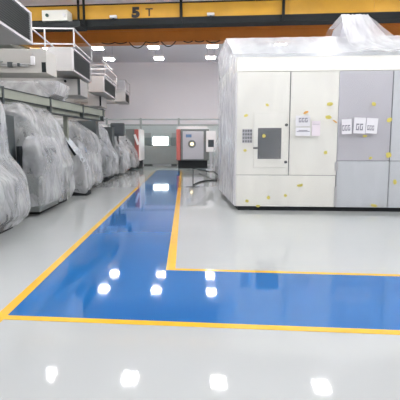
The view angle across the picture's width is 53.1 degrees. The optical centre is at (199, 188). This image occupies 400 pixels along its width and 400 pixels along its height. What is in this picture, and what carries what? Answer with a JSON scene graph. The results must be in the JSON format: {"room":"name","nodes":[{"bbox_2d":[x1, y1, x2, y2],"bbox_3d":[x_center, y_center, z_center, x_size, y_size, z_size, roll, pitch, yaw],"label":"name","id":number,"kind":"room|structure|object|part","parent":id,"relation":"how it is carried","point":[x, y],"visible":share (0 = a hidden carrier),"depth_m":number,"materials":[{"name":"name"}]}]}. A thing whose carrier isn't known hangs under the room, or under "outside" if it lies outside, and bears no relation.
{"room":"factory floor","nodes":[
{"label":"factory floor","id":0,"kind":"room"},
{"bbox_2d":[0,47,89,128],"bbox_3d":[-9.100,-3.926,13.147,0.200,8.100,39.000,0,6,0],"label":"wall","id":1,"kind":"structure","parent":0,"point":[40,116],"depth_m":23.15,"materials":[{"name":"grey paint"}]},
{"bbox_2d":[0,0,32,44],"bbox_3d":[-6.558,-3.694,7.787,5.036,0.769,3.900,0,6,-2],"label":"ventilation unit","id":2,"kind":"object","parent":1,"relation":"attached to","point":[15,18],"visible":1,"depth_m":9.09,"materials":[{"name":"paint"}]},
{"bbox_3d":[-4.672,-3.702,7.862,1.140,0.769,3.900,0,6,-2],"label":"casing","id":3,"kind":"part","parent":2,"relation":"part of","materials":[{"name":"white metal"}]},
{"bbox_2d":[0,49,56,77],"bbox_3d":[-6.649,-3.615,11.503,4.624,0.657,1.150,0,6,-2],"label":"ventilation unit","id":4,"kind":"object","parent":1,"relation":"attached to","point":[14,63],"visible":1,"depth_m":11.26,"materials":[{"name":"metal"}]},
{"bbox_2d":[0,81,67,99],"bbox_3d":[-6.405,-2.646,11.199,5.136,0.560,1.250,0,6,-2],"label":"plastic sheet","id":5,"kind":"object","parent":1,"relation":"attached to","point":[54,90],"visible":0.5,"depth_m":10.70,"materials":[{"name":"white plastic"}]},
{"bbox_2d":[0,45,87,83],"bbox_3d":[-8.500,-5.764,12.943,1.000,0.300,39.000,0,6,0],"label":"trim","id":6,"kind":"structure","parent":1,"relation":"attached to","point":[1,46],"depth_m":17.44,"materials":[{"name":"grey metal"}]},
{"bbox_2d":[21,0,399,48],"bbox_3d":[2.099,-7.205,16.466,21.200,2.215,4.150,1,6,5],"label":"crane","id":7,"kind":"object","parent":6,"relation":"on","point":[187,22],"visible":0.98,"depth_m":15.51,"materials":[{"name":"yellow metal"}]},
{"bbox_2d":[109,15,116,20],"bbox_3d":[-3.360,-6.615,15.503,0.287,0.170,0.159,0,6,0],"label":"work lamp","id":8,"kind":"object","parent":7,"relation":"attached to","point":[111,17],"depth_m":15.48,"materials":[{"name":"white metal"}]},
{"bbox_2d":[0,27,91,82],"bbox_3d":[-6.750,-5.013,15.299,4.606,1.463,2.745,0,6,-2],"label":"ventilation unit","id":9,"kind":"object","parent":1,"relation":"attached to","point":[70,64],"visible":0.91,"depth_m":14.42,"materials":[{"name":"paint"}]},
{"bbox_3d":[-7.280,-4.484,16.444,3.631,0.120,0.100,0,6,-2],"label":"support arm","id":10,"kind":"part","parent":9,"relation":"part of"},
{"bbox_3d":[-5.210,-5.428,15.315,1.524,0.642,2.745,0,6,-2],"label":"railing","id":11,"kind":"part","parent":9,"relation":"part of","materials":[{"name":"metal"}]},
{"bbox_3d":[-4.997,-4.701,15.405,0.852,0.821,2.700,0,6,-2],"label":"casing","id":12,"kind":"part","parent":9,"relation":"part of","materials":[{"name":"white metal"}]},
{"bbox_2d":[71,47,90,82],"bbox_3d":[-4.541,-4.703,15.423,0.060,0.821,2.700,0,6,-2],"label":"grille","id":13,"kind":"object","parent":9,"relation":"attached to","point":[80,66],"depth_m":15.24,"materials":[{"name":"metal"}]},
{"bbox_2d":[56,79,87,98],"bbox_3d":[-6.781,-3.924,15.755,4.380,0.598,1.240,0,6,-2],"label":"ventilation unit","id":14,"kind":"object","parent":1,"relation":"attached to","point":[77,88],"visible":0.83,"depth_m":15.27,"materials":[{"name":"white metal"}]},
{"bbox_2d":[64,64,116,99],"bbox_3d":[-6.998,-5.833,22.210,4.145,1.376,3.645,0,6,-2],"label":"ventilation unit","id":15,"kind":"object","parent":1,"relation":"attached to","point":[99,85],"visible":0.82,"depth_m":20.78,"materials":[{"name":"paint"}]},
{"bbox_3d":[-5.428,-5.555,22.304,0.759,0.803,3.600,0,6,-2],"label":"casing","id":16,"kind":"part","parent":15,"relation":"part of","materials":[{"name":"white metal"}]},
{"bbox_3d":[-5.642,-6.238,22.220,1.431,0.572,3.645,0,6,-2],"label":"railing","id":17,"kind":"part","parent":15,"relation":"part of","materials":[{"name":"metal"}]},
{"bbox_2d":[103,76,115,99],"bbox_3d":[-5.019,-5.557,22.320,0.060,0.803,3.600,0,6,-2],"label":"grille","id":18,"kind":"object","parent":15,"relation":"attached to","point":[109,89],"depth_m":22.26,"materials":[{"name":"metal"}]},
{"bbox_2d":[84,92,106,108],"bbox_3d":[-7.234,-5.016,22.810,3.493,0.759,1.610,0,6,-2],"label":"upper cabinet","id":19,"kind":"object","parent":1,"relation":"attached to","point":[95,101],"visible":0.56,"depth_m":22.10,"materials":[{"name":"white metal"}]},
{"bbox_2d":[74,79,129,104],"bbox_3d":[-7.168,-7.059,29.427,3.749,1.520,2.245,0,6,-2],"label":"ventilation unit","id":20,"kind":"object","parent":1,"relation":"attached to","point":[121,97],"visible":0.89,"depth_m":28.57,"materials":[{"name":"paint"}]},
{"bbox_3d":[-7.639,-6.474,30.329,2.874,0.120,0.100,0,6,-2],"label":"support arm","id":21,"kind":"part","parent":20,"relation":"part of"},
{"bbox_3d":[-6.007,-7.410,29.435,1.425,0.822,2.245,0,6,-2],"label":"railing","id":22,"kind":"part","parent":20,"relation":"part of","materials":[{"name":"metal"}]},
{"bbox_3d":[-5.793,-6.656,29.527,0.752,0.698,2.200,0,6,-2],"label":"casing","id":23,"kind":"part","parent":20,"relation":"part of","materials":[{"name":"white metal"}]},
{"bbox_2d":[124,91,129,104],"bbox_3d":[-5.387,-6.658,29.543,0.060,0.698,2.200,0,6,-2],"label":"grille","id":24,"kind":"object","parent":20,"relation":"attached to","point":[126,96],"depth_m":29.39,"materials":[{"name":"metal"}]},
{"bbox_2d":[91,59,112,70],"bbox_3d":[-8.586,-8.005,26.076,5.856,0.714,0.520,0,6,0],"label":"railing","id":25,"kind":"object","parent":1,"relation":"attached to","point":[102,60],"visible":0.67,"depth_m":26.07,"materials":[{"name":"white metal"}]},
{"bbox_2d":[144,133,152,144],"bbox_3d":[-4.093,-3.125,31.523,0.723,2.450,0.850,0,6,0],"label":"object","id":26,"kind":"object","parent":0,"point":[148,140],"visible":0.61,"depth_m":31.05,"materials":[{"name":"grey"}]},
{"bbox_2d":[90,62,228,144],"bbox_3d":[2.000,-6.090,32.627,22.400,8.100,0.200,0,6,0],"label":"wall","id":27,"kind":"structure","parent":0,"point":[158,90],"depth_m":32.36,"materials":[{"name":"paint"}]},
{"bbox_2d":[152,136,168,144],"bbox_3d":[-3.225,-3.897,32.810,1.350,0.800,0.120,0,6,0],"label":"window","id":28,"kind":"structure","parent":27,"relation":"in","point":[157,140],"depth_m":32.81,"materials":[{"name":"white glass"}]},
{"bbox_2d":[18,0,319,61],"bbox_3d":[2.000,-8.050,12.689,22.000,0.200,39.000,0,6,0],"label":"ceiling","id":29,"kind":"structure","parent":0,"point":[190,52],"depth_m":27.99,"materials":[{"name":"paint"}]},
{"bbox_2d":[92,46,104,49],"bbox_3d":[-5.550,-8.236,21.584,0.660,1.396,0.660,0,6,0],"label":"ceiling light","id":30,"kind":"object","parent":29,"relation":"hanging from","point":[93,47],"visible":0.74,"depth_m":21.58,"materials":[{"name":"metal"}]},
{"bbox_2d":[102,46,115,60],"bbox_3d":[-5.550,-8.545,24.367,0.660,1.396,0.660,0,6,0],"label":"ceiling light","id":31,"kind":"object","parent":29,"relation":"hanging from","point":[106,58],"visible":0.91,"depth_m":24.23,"materials":[{"name":"metal"}]},
{"bbox_2d":[146,45,159,48],"bbox_3d":[-2.500,-8.211,21.356,0.660,1.396,0.660,0,6,0],"label":"ceiling light","id":32,"kind":"object","parent":29,"relation":"hanging from","point":[148,46],"visible":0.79,"depth_m":21.35,"materials":[{"name":"metal"}]},
{"bbox_2d":[153,55,164,59],"bbox_3d":[-2.500,-8.520,24.139,0.660,1.396,0.660,0,6,0],"label":"ceiling light","id":33,"kind":"object","parent":29,"relation":"hanging from","point":[155,57],"visible":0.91,"depth_m":23.96,"materials":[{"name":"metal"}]},
{"bbox_2d":[205,48,216,58],"bbox_3d":[0.650,-8.494,23.904,0.660,1.396,0.660,0,6,0],"label":"ceiling light","id":34,"kind":"object","parent":29,"relation":"hanging from","point":[207,56],"visible":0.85,"depth_m":23.79,"materials":[{"name":"metal"}]},
{"bbox_2d":[206,44,218,47],"bbox_3d":[0.650,-8.184,21.122,0.660,1.396,0.660,0,6,0],"label":"ceiling light","id":35,"kind":"object","parent":29,"relation":"hanging from","point":[207,45],"visible":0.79,"depth_m":21.13,"materials":[{"name":"metal"}]},
{"bbox_2d":[170,133,175,144],"bbox_3d":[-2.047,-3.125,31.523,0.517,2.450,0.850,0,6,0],"label":"window","id":36,"kind":"structure","parent":0,"point":[173,138],"depth_m":31.05,"materials":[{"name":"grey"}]},
{"bbox_2d":[0,164,399,399],"bbox_3d":[2.000,0.199,13.605,22.000,0.200,39.000,0,6,0],"label":"floor","id":37,"kind":"structure","parent":0,"point":[40,360],"depth_m":3.42,"materials":[{"name":"grey paint"}]},
{"bbox_2d":[0,162,12,233],"bbox_3d":[-4.294,-0.252,6.115,1.725,2.350,2.840,0,6,-2],"label":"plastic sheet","id":38,"kind":"object","parent":37,"relation":"on","point":[6,218],"visible":0.92,"depth_m":7.40,"materials":[{"name":"clear plastic"}]},
{"bbox_2d":[0,110,29,217],"bbox_3d":[-4.172,-0.421,6.114,2.275,2.466,3.188,0,6,-2],"label":"plastic cover","id":39,"kind":"object","parent":38,"relation":"on","point":[14,215],"visible":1,"depth_m":7.25,"materials":[{"name":"white"}]},
{"bbox_2d":[0,114,18,218],"bbox_3d":[-4.479,-0.429,8.389,1.000,2.200,0.590,0,6,-2],"label":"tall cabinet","id":40,"kind":"object","parent":37,"relation":"on","point":[7,134],"visible":0.53,"depth_m":8.40,"materials":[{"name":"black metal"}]},
{"bbox_3d":[-4.469,-0.434,8.122,0.940,1.970,0.020,0,6,-2],"label":"door","id":41,"kind":"part","parent":40,"relation":"part of","materials":[{"name":"grey plastic"}]},
{"bbox_2d":[0,111,66,213],"bbox_3d":[-4.494,-0.694,10.091,1.725,2.350,2.240,0,6,-2],"label":"cnc lathe","id":42,"kind":"object","parent":37,"relation":"on","point":[25,131],"visible":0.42,"depth_m":9.78,"materials":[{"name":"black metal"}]},
{"bbox_2d":[16,146,57,213],"bbox_3d":[-3.727,-0.255,9.310,0.410,1.450,1.460,0,6,-2],"label":"plastic sheet","id":43,"kind":"object","parent":42,"relation":"attached to","point":[36,177],"visible":1,"depth_m":8.79,"materials":[{"name":"clear plastic"}]},
{"bbox_3d":[-3.824,-0.190,8.724,0.070,1.350,0.030,0,6,-2],"label":"door panel","id":44,"kind":"part","parent":43,"relation":"part of","materials":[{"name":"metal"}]},
{"bbox_3d":[-3.946,-0.706,9.842,0.600,1.330,1.126,0,6,-2],"label":"door","id":45,"kind":"part","parent":42,"relation":"part of","materials":[{"name":"grey plastic"}]},
{"bbox_2d":[11,102,74,201],"bbox_3d":[-4.471,-0.825,9.973,2.159,2.494,2.843,0,6,-2],"label":"plastic cover","id":46,"kind":"object","parent":42,"relation":"on","point":[62,166],"visible":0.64,"depth_m":10.20,"materials":[{"name":"white"}]},
{"bbox_3d":[-4.044,-0.896,10.785,0.474,0.800,0.512,0,6,-2],"label":"control panel","id":47,"kind":"part","parent":42,"relation":"part of","materials":[{"name":"grey plastic"}]},
{"bbox_2d":[0,86,104,196],"bbox_3d":[-4.254,-1.028,10.564,0.358,2.909,7.578,1,6,11],"label":"rail","id":48,"kind":"object","parent":37,"relation":"on","point":[21,100],"visible":0.96,"depth_m":11.10,"materials":[{"name":"grey metal"}]},
{"bbox_3d":[-4.528,-2.073,8.949,0.300,0.421,0.066,1,6,11],"label":"joint plate","id":49,"kind":"part","parent":48,"relation":"part of","materials":[{"name":"grey metal"}]},
{"bbox_3d":[-4.151,-2.251,10.790,0.300,0.421,0.066,1,6,11],"label":"joint plate","id":50,"kind":"part","parent":48,"relation":"part of","materials":[{"name":"grey metal"}]},
{"bbox_3d":[-4.041,-0.963,12.168,0.120,2.428,0.120,0,6,0],"label":"post","id":51,"kind":"part","parent":48,"relation":"part of","materials":[{"name":"grey plastic"}]},
{"bbox_3d":[-3.789,-2.421,12.556,0.300,0.421,0.066,1,6,11],"label":"joint plate","id":52,"kind":"part","parent":48,"relation":"part of","materials":[{"name":"grey metal"}]},
{"bbox_2d":[43,124,94,189],"bbox_3d":[-4.706,-1.063,13.873,1.725,2.250,2.240,0,6,-2],"label":"cnc lathe","id":53,"kind":"object","parent":37,"relation":"on","point":[74,135],"visible":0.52,"depth_m":13.21,"materials":[{"name":"black metal"}]},
{"bbox_2d":[44,118,101,185],"bbox_3d":[-4.636,-1.248,13.887,2.219,2.350,2.617,0,6,-2],"label":"plastic cover","id":54,"kind":"object","parent":53,"relation":"on","point":[73,162],"visible":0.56,"depth_m":14.23,"materials":[{"name":"white"}]},
{"bbox_3d":[-4.158,-1.076,13.625,0.600,1.230,1.126,0,6,-2],"label":"door","id":55,"kind":"part","parent":53,"relation":"part of","materials":[{"name":"grey plastic"}]},
{"bbox_2d":[64,137,90,195],"bbox_3d":[-3.809,-0.685,12.455,0.569,1.811,1.108,0,6,0],"label":"control panel","id":56,"kind":"object","parent":37,"relation":"on","point":[77,153],"visible":0.9,"depth_m":12.51,"materials":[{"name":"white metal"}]},
{"bbox_3d":[-3.833,-1.180,12.409,0.230,0.817,1.136,3,7,27],"label":"panel","id":57,"kind":"part","parent":56,"relation":"part of","materials":[{"name":"grey plastic"}]},
{"bbox_2d":[84,160,91,188],"bbox_3d":[-3.737,-0.580,12.557,0.581,1.391,0.909,0,6,-2],"label":"plastic cover","id":58,"kind":"object","parent":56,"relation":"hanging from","point":[87,175],"visible":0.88,"depth_m":12.96,"materials":[{"name":"white"}]},
{"bbox_2d":[0,170,155,321],"bbox_3d":[-2.272,0.061,13.930,0.105,0.003,20.800,0,6,-2],"label":"painted line","id":59,"kind":"structure","parent":37,"relation":"on","point":[14,303],"depth_m":5.25,"materials":[{"name":"yellow paint"}]},
{"bbox_2d":[69,120,99,184],"bbox_3d":[-4.549,-1.406,15.826,1.000,2.500,0.590,0,6,-2],"label":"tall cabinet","id":60,"kind":"object","parent":37,"relation":"on","point":[93,126],"visible":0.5,"depth_m":15.48,"materials":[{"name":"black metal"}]},
{"bbox_2d":[99,133,112,181],"bbox_3d":[-4.828,-1.533,17.644,1.725,2.350,2.040,0,6,-2],"label":"cnc lathe","id":61,"kind":"object","parent":37,"relation":"on","point":[106,159],"visible":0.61,"depth_m":17.20,"materials":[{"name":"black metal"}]},
{"bbox_3d":[-4.281,-1.550,17.434,0.600,1.330,1.002,0,6,-2],"label":"door","id":62,"kind":"part","parent":61,"relation":"part of","materials":[{"name":"grey plastic"}]},
{"bbox_2d":[99,128,118,174],"bbox_3d":[-4.734,-1.683,17.639,2.290,2.508,2.457,0,6,-2],"label":"plastic cover","id":63,"kind":"object","parent":61,"relation":"on","point":[116,167],"visible":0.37,"depth_m":17.96,"materials":[{"name":"white"}]},
{"bbox_2d":[99,127,114,176],"bbox_3d":[-4.669,-1.743,19.310,1.000,2.400,0.590,0,6,-2],"label":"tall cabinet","id":64,"kind":"object","parent":37,"relation":"on","point":[106,132],"visible":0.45,"depth_m":19.01,"materials":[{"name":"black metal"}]},
{"bbox_2d":[110,123,124,155],"bbox_3d":[-4.158,-1.979,20.298,0.700,2.650,0.215,-1,6,-11],"label":"monitor","id":65,"kind":"object","parent":37,"relation":"on","point":[119,128],"visible":0.77,"depth_m":20.11,"materials":[{"name":"grey metal"}]},
{"bbox_3d":[-4.170,-1.761,20.379,0.100,2.200,0.100,-1,6,-11],"label":"post","id":66,"kind":"part","parent":65,"relation":"part of","materials":[{"name":"grey metal"}]},
{"bbox_2d":[114,136,124,175],"bbox_3d":[-4.916,-1.939,21.070,1.725,2.400,1.940,0,6,-2],"label":"cnc lathe","id":67,"kind":"object","parent":37,"relation":"on","point":[120,164],"visible":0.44,"depth_m":20.63,"materials":[{"name":"black metal"}]},
{"bbox_2d":[107,126,129,170],"bbox_3d":[-4.852,-2.107,21.065,2.232,2.502,2.318,0,6,-2],"label":"plastic cover","id":68,"kind":"object","parent":67,"relation":"on","point":[116,151],"visible":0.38,"depth_m":21.41,"materials":[{"name":"white"}]},
{"bbox_3d":[-4.370,-1.958,20.879,0.600,1.380,0.940,0,6,-2],"label":"door","id":69,"kind":"part","parent":67,"relation":"part of","materials":[{"name":"grey plastic"}]},
{"bbox_2d":[115,136,133,170],"bbox_3d":[-4.952,-2.215,24.461,1.725,2.200,2.140,0,6,-2],"label":"cnc lathe","id":70,"kind":"object","parent":37,"relation":"on","point":[123,148],"visible":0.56,"depth_m":23.69,"materials":[{"name":"black metal"}]},
{"bbox_3d":[-4.405,-2.229,24.231,0.600,1.180,1.064,0,6,-2],"label":"door","id":71,"kind":"part","parent":70,"relation":"part of","materials":[{"name":"grey plastic"}]},
{"bbox_2d":[124,141,138,165],"bbox_3d":[-4.888,-2.392,24.438,2.243,2.298,2.523,0,6,-2],"label":"plastic cover","id":72,"kind":"object","parent":70,"relation":"on","point":[125,154],"visible":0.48,"depth_m":23.37,"materials":[{"name":"white"}]},
{"bbox_2d":[125,129,144,168],"bbox_3d":[-4.313,-2.666,26.923,0.942,2.553,2.495,0,6,0],"label":"machine","id":73,"kind":"object","parent":37,"relation":"on","point":[135,136],"visible":0.77,"depth_m":25.78,"materials":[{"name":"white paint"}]},
{"bbox_2d":[103,118,218,163],"bbox_3d":[-2.643,-3.490,29.998,9.211,3.512,0.180,0,6,0],"label":"fence","id":74,"kind":"object","parent":37,"relation":"on","point":[154,154],"visible":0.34,"depth_m":30.05,"materials":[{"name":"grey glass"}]},
{"bbox_3d":[-2.643,-4.733,29.860,9.211,0.100,0.080,0,6,0],"label":"rail","id":75,"kind":"part","parent":74,"relation":"part of","materials":[{"name":"grey metal"}]},
{"bbox_3d":[-2.643,-5.136,29.815,9.211,0.100,0.080,0,6,0],"label":"rail","id":76,"kind":"part","parent":74,"relation":"part of","materials":[{"name":"grey metal"}]},
{"bbox_3d":[-2.643,-2.522,30.106,9.211,1.405,0.040,0,6,0],"label":"panel","id":77,"kind":"part","parent":74,"relation":"part of","materials":[{"name":"grey metal"}]},
{"bbox_2d":[133,169,205,169],"bbox_3d":[-1.993,-1.215,25.414,5.980,0.003,1.000,0,6,0],"label":"painted line","id":78,"kind":"structure","parent":37,"relation":"on","point":[133,169],"depth_m":25.16,"materials":[{"name":"green paint"}]},
{"bbox_2d":[166,170,181,268],"bbox_3d":[-0.751,-0.023,14.683,0.120,0.003,19.292,0,6,-2],"label":"painted line","id":79,"kind":"structure","parent":37,"relation":"on","point":[171,262],"depth_m":7.18,"materials":[{"name":"yellow paint"}]},
{"bbox_2d":[176,126,208,167],"bbox_3d":[-0.482,-2.800,27.215,2.145,2.755,1.885,0,6,0],"label":"machine","id":80,"kind":"object","parent":37,"relation":"on","point":[191,152],"visible":0.97,"depth_m":26.33,"materials":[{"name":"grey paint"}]},
{"bbox_3d":[-0.447,-2.833,26.328,1.375,1.832,0.040,0,6,0],"label":"door","id":81,"kind":"part","parent":80,"relation":"part of","materials":[{"name":"white metal"}]},
{"bbox_2d":[0,315,399,334],"bbox_3d":[0.878,1.221,3.482,5.596,0.003,0.085,1,6,5],"label":"painted line","id":82,"kind":"structure","parent":37,"relation":"on","point":[5,317],"depth_m":3.56,"materials":[{"name":"yellow paint"}]},
{"bbox_2d":[186,168,217,187],"bbox_3d":[0.088,-0.414,14.953,1.119,0.720,0.632,-3,7,-27],"label":"stand","id":83,"kind":"object","parent":37,"relation":"on","point":[191,168],"visible":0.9,"depth_m":14.96,"materials":[{"name":"black metal"}]},
{"bbox_3d":[0.117,-0.633,15.147,1.217,0.326,0.539,0,6,0],"label":"arm","id":84,"kind":"part","parent":83,"relation":"part of","materials":[{"name":"black metal"}]},
{"bbox_2d":[8,170,399,329],"bbox_3d":[0.925,0.077,13.789,6.272,0.002,21.340,0,6,-2],"label":"walkway","id":85,"kind":"object","parent":37,"relation":"on","point":[119,271],"visible":1,"depth_m":4.39,"materials":[{"name":"blue paint"}]},
{"bbox_2d":[193,180,217,184],"bbox_3d":[0.134,-0.258,16.537,0.674,0.060,1.984,5,8,38],"label":"hose","id":86,"kind":"object","parent":37,"relation":"on","point":[203,180],"visible":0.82,"depth_m":16.98,"materials":[{"name":"black rubber"}]},
{"bbox_2d":[206,131,215,169],"bbox_3d":[0.683,-2.381,25.015,0.600,2.409,0.450,0,6,0],"label":"pendant","id":87,"kind":"object","parent":37,"relation":"on","point":[210,135],"visible":0.96,"depth_m":24.84,"materials":[{"name":"white metal"}]},
{"bbox_3d":[0.683,-2.930,24.929,0.600,1.300,0.200,0,6,0],"label":"casing","id":88,"kind":"part","parent":87,"relation":"part of","materials":[{"name":"white metal"}]},
{"bbox_2d":[215,145,218,179],"bbox_3d":[1.222,-1.566,18.621,0.960,2.200,2.400,0,6,-2],"label":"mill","id":89,"kind":"object","parent":37,"relation":"on","point":[216,167],"visible":0.08,"depth_m":18.80,"materials":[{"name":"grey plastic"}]},
{"bbox_2d":[166,268,399,275],"bbox_3d":[2.003,1.060,4.932,4.884,0.003,0.075,1,6,5],"label":"painted line","id":90,"kind":"structure","parent":37,"relation":"on","point":[369,274],"depth_m":5.00,"materials":[{"name":"yellow paint"}]},
{"bbox_2d":[219,19,399,211],"bbox_3d":[3.730,-2.094,11.030,6.451,4.926,3.690,0,6,4],"label":"machining center","id":91,"kind":"object","parent":37,"relation":"on","point":[344,178],"visible":0.99,"depth_m":9.44,"materials":[{"name":"white metal"}]},
{"bbox_3d":[0.753,-1.350,11.362,0.030,3.173,3.612,0,6,-3],"label":"panel","id":92,"kind":"part","parent":91,"relation":"part of","materials":[{"name":"white metal"}]},
{"bbox_3d":[1.490,-1.525,9.485,1.228,2.411,0.030,0,6,4],"label":"panel","id":93,"kind":"part","parent":91,"relation":"part of","materials":[{"name":"white metal"}]},
{"bbox_3d":[1.647,-1.063,9.484,0.615,0.792,0.017,0,6,4],"label":"window trim","id":94,"kind":"part","parent":91,"relation":"part of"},
{"bbox_3d":[1.665,-1.149,9.491,0.779,1.308,0.018,0,6,4],"label":"door","id":95,"kind":"part","parent":91,"relation":"part of","materials":[{"name":"white metal"}]},
{"bbox_3d":[2.047,0.062,9.625,2.345,0.751,0.030,0,6,4],"label":"panel","id":96,"kind":"part","parent":91,"relation":"part of","materials":[{"name":"white metal"}]},
{"bbox_2d":[218,14,399,206],"bbox_3d":[3.684,-2.202,11.018,6.482,4.956,3.755,0,6,4],"label":"plastic sheet","id":97,"kind":"object","parent":91,"relation":"on","point":[302,45],"visible":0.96,"depth_m":9.89,"materials":[{"name":"white"}]},
{"bbox_2d":[329,14,399,50],"bbox_3d":[4.636,-4.000,10.609,2.272,1.292,3.128,0,6,0],"label":"plastic sheet","id":98,"kind":"object","parent":97,"relation":"attached to","point":[386,41],"depth_m":10.16,"materials":[{"name":"white plastic"}]},
{"bbox_3d":[2.675,-1.516,9.408,1.101,2.411,0.030,0,6,4],"label":"panel","id":99,"kind":"part","parent":91,"relation":"part of","materials":[{"name":"white metal"}]},
{"bbox_3d":[3.834,-0.096,9.480,1.190,1.097,0.050,0,6,4],"label":"panel","id":100,"kind":"part","parent":91,"relation":"part of","materials":[{"name":"grey metal"}]},
{"bbox_3d":[3.831,-1.680,9.314,1.198,2.065,0.030,0,6,4],"label":"panel","id":101,"kind":"part","parent":91,"relation":"part of","materials":[{"name":"grey metal"}]},
{"bbox_3d":[5.643,-0.083,9.363,2.388,1.097,0.050,0,6,4],"label":"panel","id":102,"kind":"part","parent":91,"relation":"part of","materials":[{"name":"grey metal"}]},
{"bbox_3d":[5.644,-1.667,9.197,2.388,2.065,0.030,0,6,4],"label":"panel","id":103,"kind":"part","parent":91,"relation":"part of","materials":[{"name":"grey metal"}]}
]}

